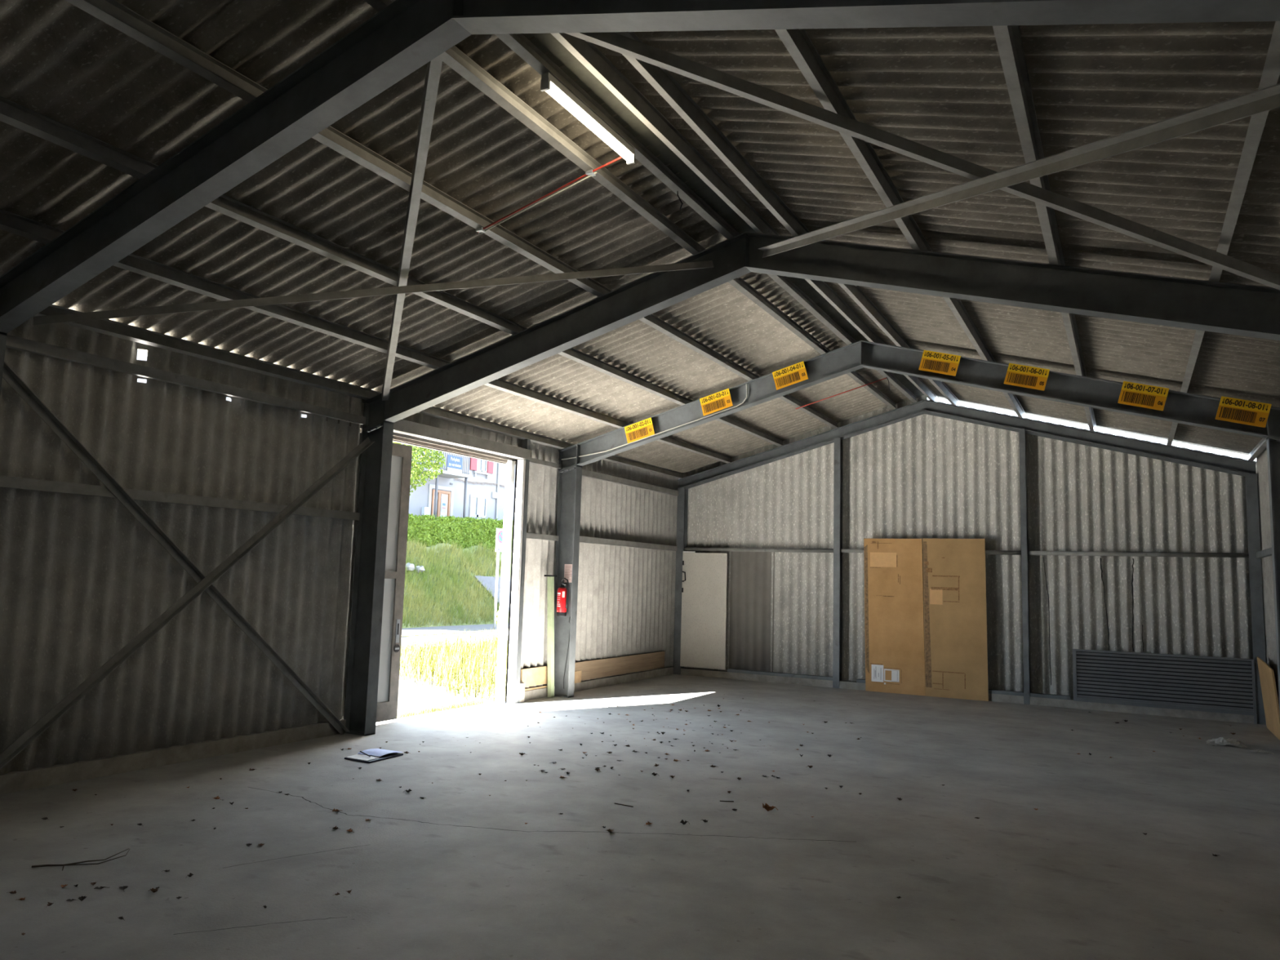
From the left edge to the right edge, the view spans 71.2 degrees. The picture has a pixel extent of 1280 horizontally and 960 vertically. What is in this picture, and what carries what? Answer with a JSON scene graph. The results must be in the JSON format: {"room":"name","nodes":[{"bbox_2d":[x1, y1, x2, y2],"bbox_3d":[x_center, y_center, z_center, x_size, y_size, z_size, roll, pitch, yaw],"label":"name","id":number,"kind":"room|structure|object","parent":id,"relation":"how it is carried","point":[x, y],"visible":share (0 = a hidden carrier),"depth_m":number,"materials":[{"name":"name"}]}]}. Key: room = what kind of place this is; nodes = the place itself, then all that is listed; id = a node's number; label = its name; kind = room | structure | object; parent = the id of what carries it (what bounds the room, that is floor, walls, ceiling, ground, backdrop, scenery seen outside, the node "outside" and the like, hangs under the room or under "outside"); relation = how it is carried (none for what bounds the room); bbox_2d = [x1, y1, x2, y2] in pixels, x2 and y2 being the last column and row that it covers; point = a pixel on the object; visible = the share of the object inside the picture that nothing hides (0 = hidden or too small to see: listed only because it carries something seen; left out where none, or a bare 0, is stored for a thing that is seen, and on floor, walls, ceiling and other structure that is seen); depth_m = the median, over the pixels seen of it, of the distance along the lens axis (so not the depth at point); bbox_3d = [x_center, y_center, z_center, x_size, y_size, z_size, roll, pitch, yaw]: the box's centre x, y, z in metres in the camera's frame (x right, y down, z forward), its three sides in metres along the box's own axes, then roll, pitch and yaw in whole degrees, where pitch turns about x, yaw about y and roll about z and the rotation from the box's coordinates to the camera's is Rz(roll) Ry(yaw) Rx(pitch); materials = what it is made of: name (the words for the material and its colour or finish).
{"room":"empty warehouse","nodes":[
{"label":"empty warehouse","id":0,"kind":"room"},
{"bbox_2d":[0,315,678,795],"bbox_3d":[-3.465,1.017,10.490,0.150,4.221,17.682,-2,-7,28],"label":"wall","id":1,"kind":"structure","parent":0,"point":[81,577],"depth_m":8.80,"materials":[{"name":"metal"}]},
{"bbox_2d":[0,475,359,519],"bbox_3d":[-4.313,0.212,8.829,0.063,0.090,4.054,-2,-7,28],"label":"wall rail","id":2,"kind":"object","parent":1,"relation":"attached to","point":[6,482],"visible":1,"depth_m":8.45,"materials":[{"name":"grey metal"}]},
{"bbox_2d":[5,334,365,424],"bbox_3d":[-4.280,-0.931,8.955,0.063,0.090,4.054,-2,-7,28],"label":"wall rail","id":3,"kind":"object","parent":1,"relation":"attached to","point":[13,342],"visible":1,"depth_m":8.52,"materials":[{"name":"grey metal"}]},
{"bbox_2d":[325,417,517,464],"bbox_3d":[-2.757,-0.488,12.016,0.100,0.095,3.850,-2,-7,28],"label":"door track","id":4,"kind":"object","parent":1,"relation":"attached to","point":[396,436],"visible":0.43,"depth_m":12.21,"materials":[{"name":"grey metal"}]},
{"bbox_2d":[376,442,412,722],"bbox_3d":[-3.515,1.171,10.522,0.052,3.460,2.085,-2,-7,28],"label":"door","id":5,"kind":"structure","parent":4,"relation":"hanging from","point":[401,464],"depth_m":11.28,"materials":[{"name":"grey metal"}]},
{"bbox_2d":[392,439,506,464],"bbox_3d":[-2.895,-0.502,11.950,0.040,0.130,3.600,-2,-7,28],"label":"fascia board","id":6,"kind":"object","parent":4,"relation":"attached to","point":[393,440],"visible":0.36,"depth_m":12.33,"materials":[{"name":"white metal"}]},
{"bbox_2d":[393,419,530,703],"bbox_3d":[-2.576,1.247,12.067,0.285,3.760,3.108,-2,-7,28],"label":"door frame","id":7,"kind":"structure","parent":1,"relation":"attached to","point":[510,464],"depth_m":13.15,"materials":[{"name":"white paint"}]},
{"bbox_2d":[520,666,547,687],"bbox_3d":[-1.591,3.011,13.719,0.027,0.270,0.779,-2,-7,28],"label":"skirting board","id":8,"kind":"object","parent":1,"relation":"attached to","point":[535,676],"visible":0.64,"depth_m":13.66,"materials":[{"name":"beige wood"}]},
{"bbox_2d":[526,533,558,541],"bbox_3d":[-1.550,0.882,13.882,0.063,0.080,0.937,-2,-7,28],"label":"wall rail","id":9,"kind":"object","parent":1,"relation":"attached to","point":[529,535],"visible":0.9,"depth_m":13.88,"materials":[{"name":"grey metal"}]},
{"bbox_2d":[529,457,561,468],"bbox_3d":[-1.517,-0.266,14.008,0.063,0.070,0.937,-2,-7,28],"label":"wall rail","id":10,"kind":"object","parent":1,"relation":"attached to","point":[533,460],"visible":0.88,"depth_m":14.02,"materials":[{"name":"grey metal"}]},
{"bbox_2d":[574,651,664,680],"bbox_3d":[-0.423,3.299,15.848,0.033,0.310,3.731,-2,-7,28],"label":"skirting board","id":11,"kind":"object","parent":1,"relation":"attached to","point":[602,668],"visible":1,"depth_m":15.92,"materials":[{"name":"brown wood"}]},
{"bbox_2d":[574,670,581,683],"bbox_3d":[-1.134,3.210,14.486,0.019,0.190,0.660,-2,-7,28],"label":"board","id":12,"kind":"object","parent":11,"relation":"attached to","point":[577,673],"visible":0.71,"depth_m":14.67,"materials":[{"name":"brown wood"}]},
{"bbox_2d":[579,536,677,551],"bbox_3d":[-0.259,1.159,16.247,0.063,0.100,4.111,-2,-7,28],"label":"wall rail","id":13,"kind":"object","parent":1,"relation":"attached to","point":[582,539],"visible":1,"depth_m":16.18,"materials":[{"name":"grey metal"}]},
{"bbox_2d":[582,469,678,495],"bbox_3d":[-0.226,0.046,16.369,0.063,0.100,4.111,-2,-7,28],"label":"wall rail","id":14,"kind":"object","parent":1,"relation":"attached to","point":[588,473],"visible":0.93,"depth_m":16.32,"materials":[{"name":"grey metal"}]},
{"bbox_2d":[0,0,915,473],"bbox_3d":[-1.413,-1.742,9.784,5.217,1.449,17.962,-2,-7,28],"label":"ceiling","id":15,"kind":"structure","parent":0,"point":[60,62],"depth_m":7.50,"materials":[{"name":"grey metal"}]},
{"bbox_2d":[523,33,937,398],"bbox_3d":[0.998,-2.489,8.560,0.380,0.057,17.962,-2,-7,28],"label":"trim","id":16,"kind":"structure","parent":15,"relation":"attached to","point":[558,54],"depth_m":7.17,"materials":[{"name":"grey metal"}]},
{"bbox_2d":[0,674,1279,959],"bbox_3d":[0.836,2.912,7.958,9.940,0.251,17.742,-2,-7,28],"label":"floor","id":17,"kind":"structure","parent":0,"point":[458,872],"depth_m":6.49,"materials":[{"name":"concrete"}]},
{"bbox_2d":[31,848,129,871],"bbox_3d":[-3.479,2.385,5.595,0.534,0.030,0.169,7,-8,-38],"label":"twig","id":18,"kind":"object","parent":17,"relation":"on","point":[76,863],"visible":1,"depth_m":5.56,"materials":[{"name":"brown wood"}]},
{"bbox_2d":[344,748,403,763],"bbox_3d":[-2.700,2.783,9.063,0.400,0.044,0.510,-2,-7,28],"label":"magazine","id":19,"kind":"object","parent":17,"relation":"on","point":[375,754],"visible":1,"depth_m":9.00,"materials":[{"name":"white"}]},
{"bbox_2d":[375,702,505,725],"bbox_3d":[-2.763,3.270,11.919,0.180,0.296,3.100,-2,-7,28],"label":"threshold","id":20,"kind":"object","parent":17,"relation":"on","point":[491,703],"visible":0.07,"depth_m":11.95,"materials":[{"name":"concrete"}]},
{"bbox_2d":[506,459,525,703],"bbox_3d":[-1.835,1.483,13.288,0.110,3.600,0.060,-2,-7,28],"label":"post","id":21,"kind":"object","parent":17,"relation":"on","point":[521,471],"visible":1,"depth_m":13.26,"materials":[{"name":"white metal"}]},
{"bbox_2d":[505,459,517,702],"bbox_3d":[-1.906,1.484,13.321,0.035,3.600,0.030,-2,-7,28],"label":"seal","id":22,"kind":"object","parent":21,"relation":"attached to","point":[516,467],"visible":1,"depth_m":13.30,"materials":[{"name":"black"}]},
{"bbox_2d":[519,680,524,702],"bbox_3d":[-1.804,3.132,13.317,0.140,0.330,0.098,-2,-7,28],"label":"block","id":23,"kind":"object","parent":17,"relation":"on","point":[522,694],"visible":0.43,"depth_m":13.27,"materials":[{"name":"white concrete"}]},
{"bbox_2d":[515,439,530,703],"bbox_3d":[-1.787,1.331,13.364,0.110,3.920,0.075,-2,-7,28],"label":"stud","id":24,"kind":"object","parent":17,"relation":"on","point":[526,443],"visible":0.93,"depth_m":13.33,"materials":[{"name":"grey paint"}]},
{"bbox_2d":[544,574,556,697],"bbox_3d":[-1.413,2.430,13.929,0.100,1.888,0.267,-2,-7,28],"label":"pole","id":25,"kind":"object","parent":17,"relation":"on","point":[550,578],"visible":1,"depth_m":13.93,"materials":[{"name":"metal"}]},
{"bbox_2d":[0,0,1279,395],"bbox_3d":[-1.044,-0.250,4.671,9.820,5.209,0.164,-2,-7,28],"label":"frame","id":26,"kind":"object","parent":17,"relation":"on","point":[404,36],"visible":1,"depth_m":5.15,"materials":[{"name":"grey paint"}]},
{"bbox_2d":[0,436,374,769],"bbox_3d":[-4.191,0.983,8.671,0.070,3.444,4.055,-2,-7,28],"label":"brace","id":27,"kind":"object","parent":26,"relation":"attached to","point":[36,730],"visible":1,"depth_m":8.30,"materials":[{"name":"grey metal"}]},
{"bbox_2d":[381,52,444,400],"bbox_3d":[-2.076,-1.834,7.858,0.081,1.244,5.927,4,-7,-18],"label":"brace","id":28,"kind":"object","parent":26,"relation":"attached to","point":[433,72],"visible":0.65,"depth_m":6.80,"materials":[{"name":"grey metal"}]},
{"bbox_2d":[762,803,777,811],"bbox_3d":[1.073,2.694,7.352,0.130,0.063,0.090,1,-6,6],"label":"dry leaf","id":29,"kind":"object","parent":17,"relation":"on","point":[766,806],"visible":1,"depth_m":7.35,"materials":[{"name":"brown plant"}]},
{"bbox_2d":[343,231,1279,736],"bbox_3d":[0.976,0.214,8.368,9.820,5.209,0.164,-2,-7,28],"label":"frame","id":30,"kind":"object","parent":17,"relation":"on","point":[1232,308],"visible":0.98,"depth_m":8.62,"materials":[{"name":"grey paint"}]},
{"bbox_2d":[2,361,349,734],"bbox_3d":[-4.264,0.979,8.705,0.070,3.493,4.006,-2,-7,28],"label":"brace","id":31,"kind":"object","parent":30,"relation":"attached to","point":[9,375],"visible":0.87,"depth_m":8.32,"materials":[{"name":"grey metal"}]},
{"bbox_2d":[34,304,683,479],"bbox_3d":[-3.282,-1.029,10.733,0.095,0.133,17.492,-2,-7,28],"label":"purlin","id":32,"kind":"object","parent":30,"relation":"attached to","point":[107,326],"visible":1,"depth_m":9.62,"materials":[{"name":"grey metal"}]},
{"bbox_2d":[0,208,732,463],"bbox_3d":[-2.343,-1.340,10.259,0.095,0.133,17.492,-2,-7,28],"label":"purlin","id":33,"kind":"structure","parent":30,"relation":"attached to","point":[10,222],"depth_m":8.57,"materials":[{"name":"grey metal"}]},
{"bbox_2d":[32,260,713,324],"bbox_3d":[-2.086,-1.683,7.953,5.731,1.209,0.081,3,-6,-14],"label":"brace","id":34,"kind":"object","parent":30,"relation":"attached to","point":[77,317],"visible":0.95,"depth_m":7.81,"materials":[{"name":"grey metal"}]},
{"bbox_2d":[0,96,783,446],"bbox_3d":[-1.386,-1.656,9.775,0.095,0.133,17.492,-2,-7,28],"label":"purlin","id":35,"kind":"structure","parent":30,"relation":"attached to","point":[12,113],"depth_m":7.22,"materials":[{"name":"grey metal"}]},
{"bbox_2d":[65,0,838,428],"bbox_3d":[-0.428,-1.973,9.292,0.095,0.133,17.492,-2,-7,28],"label":"purlin","id":36,"kind":"structure","parent":30,"relation":"attached to","point":[112,12],"depth_m":6.46,"materials":[{"name":"grey metal"}]},
{"bbox_2d":[364,0,896,409],"bbox_3d":[0.529,-2.289,8.809,0.095,0.133,17.492,-2,-7,28],"label":"purlin","id":37,"kind":"structure","parent":30,"relation":"attached to","point":[453,57],"depth_m":7.14,"materials":[{"name":"grey metal"}]},
{"bbox_2d":[475,155,622,234],"bbox_3d":[-0.739,-2.312,7.264,1.439,0.408,0.055,-2,-7,28],"label":"cable conduit","id":38,"kind":"object","parent":37,"relation":"attached to","point":[589,173],"visible":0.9,"depth_m":7.26,"materials":[{"name":"red"}]},
{"bbox_2d":[795,377,889,408],"bbox_3d":[3.279,-1.405,14.546,1.547,0.422,0.034,-2,-7,28],"label":"cable conduit","id":39,"kind":"object","parent":37,"relation":"attached to","point":[886,377],"visible":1,"depth_m":14.50,"materials":[{"name":"red"}]},
{"bbox_2d":[494,33,917,403],"bbox_3d":[0.857,-2.398,8.643,0.095,0.133,17.492,-2,-7,28],"label":"purlin","id":40,"kind":"structure","parent":30,"relation":"attached to","point":[519,43],"depth_m":7.35,"materials":[{"name":"grey metal"}]},
{"bbox_2d":[540,71,635,164],"bbox_3d":[-0.347,-2.562,6.402,0.064,0.113,1.180,-2,-7,28],"label":"strip light","id":41,"kind":"object","parent":40,"relation":"attached to","point":[549,84],"visible":1,"depth_m":6.30,"materials":[{"name":"grey plastic"}]},
{"bbox_2d":[551,32,937,402],"bbox_3d":[1.148,-2.407,8.485,0.095,0.133,17.492,-2,-7,28],"label":"purlin","id":42,"kind":"structure","parent":30,"relation":"attached to","point":[584,51],"depth_m":7.00,"materials":[{"name":"grey metal"}]},
{"bbox_2d":[613,31,959,406],"bbox_3d":[1.470,-2.318,8.298,0.095,0.133,17.492,-2,-7,28],"label":"purlin","id":43,"kind":"structure","parent":30,"relation":"attached to","point":[660,78],"depth_m":6.98,"materials":[{"name":"grey metal"}]},
{"bbox_2d":[774,29,1025,418],"bbox_3d":[2.410,-2.060,7.751,0.095,0.133,17.492,-2,-7,28],"label":"purlin","id":44,"kind":"structure","parent":30,"relation":"attached to","point":[797,42],"depth_m":6.20,"materials":[{"name":"grey metal"}]},
{"bbox_2d":[564,31,1279,289],"bbox_3d":[2.042,-1.980,5.677,6.036,1.305,0.081,3,-6,-13],"label":"brace","id":45,"kind":"object","parent":30,"relation":"attached to","point":[612,41],"visible":0.75,"depth_m":5.58,"materials":[{"name":"grey metal"}]},
{"bbox_2d":[758,83,1279,257],"bbox_3d":[2.112,-1.841,5.650,0.070,1.253,5.899,4,-7,-19],"label":"brace","id":46,"kind":"object","parent":30,"relation":"attached to","point":[1267,99],"visible":1,"depth_m":4.93,"materials":[{"name":"grey metal"}]},
{"bbox_2d":[992,25,1096,431],"bbox_3d":[3.351,-1.801,7.205,0.095,0.133,17.492,-2,-7,28],"label":"purlin","id":47,"kind":"structure","parent":30,"relation":"on","point":[1008,37],"depth_m":5.26,"materials":[{"name":"grey metal"}]},
{"bbox_2d":[1166,21,1279,446],"bbox_3d":[4.292,-1.543,6.658,0.095,0.133,17.492,-2,-7,28],"label":"purlin","id":48,"kind":"structure","parent":30,"relation":"attached to","point":[1271,71],"depth_m":4.97,"materials":[{"name":"grey metal"}]},
{"bbox_2d":[1247,437,1266,462],"bbox_3d":[5.215,-1.289,6.122,0.095,0.133,17.492,-2,-7,28],"label":"purlin","id":49,"kind":"object","parent":30,"relation":"attached to","point":[1261,446],"visible":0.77,"depth_m":12.81,"materials":[{"name":"grey metal"}]},
{"bbox_2d":[863,538,925,696],"bbox_3d":[4.497,2.392,15.835,1.075,2.710,0.025,-2,-8,28],"label":"cardboard box","id":50,"kind":"object","parent":17,"relation":"on","point":[894,612],"visible":1,"depth_m":15.82,"materials":[{"name":"brown cardboard"}]},
{"bbox_2d":[554,340,1279,711],"bbox_3d":[2.997,0.679,12.066,9.820,5.209,0.164,-2,-7,28],"label":"frame","id":51,"kind":"object","parent":17,"relation":"on","point":[1186,408],"visible":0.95,"depth_m":12.28,"materials":[{"name":"grey paint"}]},
{"bbox_2d":[555,577,568,616],"bbox_3d":[-1.224,1.841,14.110,0.171,0.602,0.184,4,-7,-17],"label":"fire extinguisher","id":52,"kind":"object","parent":51,"relation":"attached to","point":[562,593],"visible":1,"depth_m":14.04,"materials":[{"name":"red metal"}]},
{"bbox_2d":[564,564,572,582],"bbox_3d":[-1.123,1.483,14.205,0.187,0.290,0.007,-2,-7,28],"label":"notice sheet","id":53,"kind":"object","parent":51,"relation":"attached to","point":[568,567],"visible":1,"depth_m":14.21,"materials":[{"name":"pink paper"}]},
{"bbox_2d":[564,565,571,579],"bbox_3d":[-1.128,1.474,14.205,0.148,0.214,0.002,-2,-7,28],"label":"print","id":54,"kind":"object","parent":53,"relation":"attached to","point":[567,568],"depth_m":14.21,"materials":[{"name":"white paper"}]},
{"bbox_2d":[624,417,654,443],"bbox_3d":[-0.010,-0.761,13.788,0.536,0.388,0.005,-2,-7,28],"label":"sign","id":55,"kind":"object","parent":51,"relation":"attached to","point":[643,428],"visible":1,"depth_m":13.78,"materials":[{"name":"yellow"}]},
{"bbox_2d":[558,382,747,460],"bbox_3d":[0.125,-0.875,13.796,3.270,1.036,0.018,-2,-7,28],"label":"cable","id":56,"kind":"object","parent":51,"relation":"attached to","point":[744,382],"visible":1,"depth_m":13.60,"materials":[{"name":"grey plastic"}]},
{"bbox_2d":[699,388,733,415],"bbox_3d":[1.124,-1.150,13.217,0.536,0.388,0.005,-2,-7,28],"label":"sign","id":57,"kind":"object","parent":51,"relation":"attached to","point":[721,400],"visible":1,"depth_m":13.21,"materials":[{"name":"orange"}]},
{"bbox_2d":[772,360,808,390],"bbox_3d":[2.132,-1.484,12.708,0.536,0.388,0.005,-2,-7,28],"label":"sign","id":58,"kind":"object","parent":51,"relation":"attached to","point":[796,373],"visible":1,"depth_m":12.70,"materials":[{"name":"orange"}]},
{"bbox_2d":[918,350,960,376],"bbox_3d":[3.931,-1.536,11.732,0.536,0.388,0.005,-2,-7,28],"label":"sign","id":59,"kind":"object","parent":51,"relation":"attached to","point":[931,362],"visible":1,"depth_m":11.73,"materials":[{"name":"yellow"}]},
{"bbox_2d":[1004,363,1049,391],"bbox_3d":[4.843,-1.294,11.203,0.536,0.388,0.005,-2,-7,28],"label":"sign","id":60,"kind":"object","parent":51,"relation":"attached to","point":[1021,375],"visible":1,"depth_m":11.20,"materials":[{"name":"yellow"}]},
{"bbox_2d":[1117,381,1168,410],"bbox_3d":[5.944,-0.995,10.563,0.536,0.388,0.005,-2,-7,28],"label":"sign","id":61,"kind":"object","parent":51,"relation":"attached to","point":[1135,394],"visible":1,"depth_m":10.56,"materials":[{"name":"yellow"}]},
{"bbox_2d":[1215,395,1271,427],"bbox_3d":[6.793,-0.768,10.071,0.536,0.388,0.005,-2,-7,28],"label":"sign","id":62,"kind":"object","parent":51,"relation":"attached to","point":[1252,413],"visible":1,"depth_m":10.07,"materials":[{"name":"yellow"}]},
{"bbox_2d":[922,537,988,701],"bbox_3d":[5.402,2.362,15.349,1.055,2.716,0.023,-2,-8,27],"label":"cardboard box","id":63,"kind":"object","parent":17,"relation":"on","point":[954,572],"visible":1,"depth_m":15.33,"materials":[{"name":"brown cardboard"}]},
{"bbox_2d":[673,400,1266,724],"bbox_3d":[5.048,1.155,15.813,9.785,5.199,0.160,-2,-7,28],"label":"frame","id":64,"kind":"object","parent":17,"relation":"on","point":[1246,468],"visible":0.98,"depth_m":15.25,"materials":[{"name":"grey paint"}]},
{"bbox_2d":[684,547,833,552],"bbox_3d":[2.259,1.354,17.312,3.065,0.072,0.072,-2,-7,28],"label":"wall rail","id":65,"kind":"object","parent":64,"relation":"attached to","point":[727,549],"visible":1,"depth_m":17.25,"materials":[{"name":"grey metal"}]},
{"bbox_2d":[840,548,1021,555],"bbox_3d":[5.073,1.268,15.785,3.070,0.072,0.072,-2,-7,28],"label":"wall rail","id":66,"kind":"object","parent":64,"relation":"attached to","point":[842,550],"visible":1,"depth_m":15.23,"materials":[{"name":"grey metal"}]},
{"bbox_2d":[1027,551,1248,557],"bbox_3d":[7.862,1.183,14.271,3.080,0.072,0.072,-2,-7,28],"label":"wall rail","id":67,"kind":"object","parent":64,"relation":"attached to","point":[1029,553],"visible":1,"depth_m":14.18,"materials":[{"name":"grey metal"}]},
{"bbox_2d":[1206,737,1247,747],"bbox_3d":[7.400,3.292,11.294,0.440,0.093,0.352,-2,-7,28],"label":"plastic bag","id":68,"kind":"object","parent":17,"relation":"on","point":[1220,740],"visible":1,"depth_m":11.22,"materials":[{"name":"white plastic"}]},
{"bbox_2d":[1250,749,1274,754],"bbox_3d":[7.514,3.274,10.807,0.243,0.030,0.151,-2,-7,28],"label":"plastic wrapper","id":69,"kind":"object","parent":17,"relation":"on","point":[1256,750],"visible":1,"depth_m":10.78,"materials":[{"name":"grey plastic"}]},
{"bbox_2d":[1256,656,1279,740],"bbox_3d":[8.643,2.983,12.269,0.104,1.000,1.520,-2,-7,28],"label":"board","id":70,"kind":"object","parent":17,"relation":"on","point":[1269,695],"visible":1,"depth_m":12.17,"materials":[{"name":"brown wood"}]},
{"bbox_2d":[593,21,1279,455],"bbox_3d":[3.369,-1.888,7.189,5.217,1.447,17.962,-2,-7,28],"label":"ceiling","id":71,"kind":"structure","parent":0,"point":[943,89],"depth_m":5.98,"materials":[{"name":"grey metal"}]},
{"bbox_2d":[680,395,1257,723],"bbox_3d":[5.077,1.179,15.871,9.900,5.565,0.275,-2,-7,28],"label":"wall","id":72,"kind":"structure","parent":0,"point":[925,476],"depth_m":15.29,"materials":[{"name":"metal"}]},
{"bbox_2d":[680,551,728,670],"bbox_3d":[1.243,2.546,17.600,0.960,2.275,0.114,-2,-7,28],"label":"door","id":73,"kind":"structure","parent":72,"relation":"in","point":[704,575],"depth_m":17.61,"materials":[{"name":"white paint"}]},
{"bbox_2d":[727,668,832,680],"bbox_3d":[2.627,3.658,16.822,2.075,0.054,0.130,-2,-7,28],"label":"rail","id":74,"kind":"object","parent":72,"relation":"on","point":[731,670],"visible":1,"depth_m":16.75,"materials":[{"name":"grey paint"}]},
{"bbox_2d":[856,679,1023,696],"bbox_3d":[5.138,3.581,15.459,2.770,0.054,0.130,-2,-7,28],"label":"rail","id":75,"kind":"object","parent":72,"relation":"on","point":[861,681],"visible":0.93,"depth_m":14.91,"materials":[{"name":"grey paint"}]},
{"bbox_2d":[1030,692,1071,699],"bbox_3d":[6.706,3.533,14.608,0.600,0.054,0.130,-2,-7,28],"label":"rail","id":76,"kind":"object","parent":72,"relation":"on","point":[1032,695],"visible":1,"depth_m":14.56,"materials":[{"name":"grey paint"}]},
{"bbox_2d":[1072,648,1257,724],"bbox_3d":[8.050,3.167,13.831,2.433,0.940,0.060,-2,-7,28],"label":"air vent","id":77,"kind":"object","parent":72,"relation":"in","point":[1223,685],"visible":1,"depth_m":13.79,"materials":[{"name":"grey metal"}]},
{"bbox_2d":[1256,447,1279,704],"bbox_3d":[5.212,0.753,5.793,0.150,4.221,17.662,-2,-7,28],"label":"wall","id":78,"kind":"structure","parent":0,"point":[1262,459],"depth_m":12.92,"materials":[{"name":"metal"}]},
{"bbox_2d":[1256,547,1271,558],"bbox_3d":[8.293,0.902,11.606,0.063,0.090,4.111,-2,-7,28],"label":"wall rail","id":79,"kind":"object","parent":78,"relation":"attached to","point":[1268,552],"visible":0.62,"depth_m":12.65,"materials":[{"name":"grey metal"}]},
{"label":"outside","id":80,"kind":"structure","parent":0,"visible":0},
{"bbox_2d":[400,630,508,648],"bbox_3d":[-22.517,5.568,37.732,59.530,0.225,90.000,-2,-7,28],"label":"ground","id":81,"kind":"structure","parent":80,"point":[404,637],"depth_m":27.12,"materials":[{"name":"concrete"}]},
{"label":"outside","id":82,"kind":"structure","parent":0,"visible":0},
{"bbox_2d":[401,537,511,628],"bbox_3d":[-10.419,3.845,34.776,8.200,3.220,20.000,-2,-7,28],"label":"bank","id":83,"kind":"object","parent":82,"point":[436,545],"visible":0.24,"depth_m":34.04,"materials":[{"name":"plant"}]},
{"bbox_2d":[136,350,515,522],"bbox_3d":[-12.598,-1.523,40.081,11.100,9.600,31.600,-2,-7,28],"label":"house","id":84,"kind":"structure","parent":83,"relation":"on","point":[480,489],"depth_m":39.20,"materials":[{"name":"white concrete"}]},
{"bbox_2d":[440,498,446,511],"bbox_3d":[-8.386,1.090,38.242,0.005,0.550,0.320,-2,-7,28],"label":"poster","id":85,"kind":"object","parent":84,"relation":"attached to","point":[443,501],"depth_m":38.22,"materials":[{"name":"grey paper"}]},
{"bbox_2d":[447,454,462,475],"bbox_3d":[-7.726,-0.631,37.335,0.013,0.730,0.930,-2,-7,28],"label":"banner","id":86,"kind":"object","parent":84,"relation":"attached to","point":[454,463],"visible":1,"depth_m":37.32,"materials":[{"name":"blue"}]},
{"bbox_2d":[470,457,477,471],"bbox_3d":[-7.440,-1.153,40.117,0.050,1.430,0.420,-2,-7,28],"label":"shutter","id":87,"kind":"object","parent":84,"relation":"hanging from","point":[473,461],"depth_m":40.04,"materials":[{"name":"red"}]},
{"bbox_2d":[486,461,493,473],"bbox_3d":[-6.873,-1.022,41.155,0.050,1.430,0.400,-2,-7,28],"label":"shutter","id":88,"kind":"object","parent":84,"relation":"hanging from","point":[490,465],"depth_m":41.06,"materials":[{"name":"red"}]},
{"bbox_2d":[405,562,414,571],"bbox_3d":[-8.515,3.220,32.898,0.477,0.359,0.487,2,-6,-2],"label":"rock","id":89,"kind":"object","parent":83,"relation":"on","point":[410,566],"visible":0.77,"depth_m":32.75,"materials":[{"name":"stone"}]},
{"bbox_2d":[407,511,513,551],"bbox_3d":[-7.923,2.084,35.927,0.892,1.934,20.003,-2,-7,28],"label":"hedge","id":90,"kind":"object","parent":83,"relation":"on","point":[433,530],"visible":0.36,"depth_m":36.23,"materials":[{"name":"green plant"}]},
{"bbox_2d":[473,575,510,611],"bbox_3d":[-5.009,4.887,37.737,1.186,1.590,5.450,-2,-7,28],"label":"wall","id":91,"kind":"structure","parent":83,"relation":"on","point":[489,581],"depth_m":36.14,"materials":[{"name":"concrete"}]},
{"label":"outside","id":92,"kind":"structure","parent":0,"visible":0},
{"bbox_2d":[396,673,505,716],"bbox_3d":[-3.989,3.445,14.746,4.920,0.015,4.100,-2,-7,28],"label":"paving","id":93,"kind":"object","parent":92,"point":[412,696],"visible":0.1,"depth_m":13.84,"materials":[{"name":"white concrete"}]},
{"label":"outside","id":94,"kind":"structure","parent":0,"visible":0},
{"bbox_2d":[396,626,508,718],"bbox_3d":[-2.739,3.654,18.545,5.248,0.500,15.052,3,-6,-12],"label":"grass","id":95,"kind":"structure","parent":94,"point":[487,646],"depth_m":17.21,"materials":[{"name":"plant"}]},
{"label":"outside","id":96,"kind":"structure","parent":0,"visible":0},
{"bbox_2d":[401,622,508,635],"bbox_3d":[-7.283,4.980,29.480,2.600,0.020,70.000,-2,-7,28],"label":"road","id":97,"kind":"structure","parent":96,"point":[411,631],"depth_m":30.67,"materials":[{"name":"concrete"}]},
{"bbox_2d":[392,441,445,495],"bbox_3d":[-7.752,0.871,26.999,3.264,7.595,3.800,0,-6,11],"label":"leafy tree","id":98,"kind":"object","parent":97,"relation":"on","point":[415,477],"visible":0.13,"depth_m":27.21,"materials":[{"name":"green plant"}]},
{"bbox_2d":[401,629,508,636],"bbox_3d":[-3.691,5.479,33.187,0.150,0.014,40.000,-2,-7,28],"label":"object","id":99,"kind":"structure","parent":97,"relation":"on","point":[508,629],"depth_m":28.60,"materials":[{"name":"brown paint"}]},
{"bbox_2d":[493,528,502,629],"bbox_3d":[-5.035,3.506,31.796,0.111,3.555,0.600,-2,-7,28],"label":"road sign","id":100,"kind":"object","parent":97,"relation":"on","point":[499,540],"visible":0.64,"depth_m":31.73,"materials":[{"name":"silver metal"}]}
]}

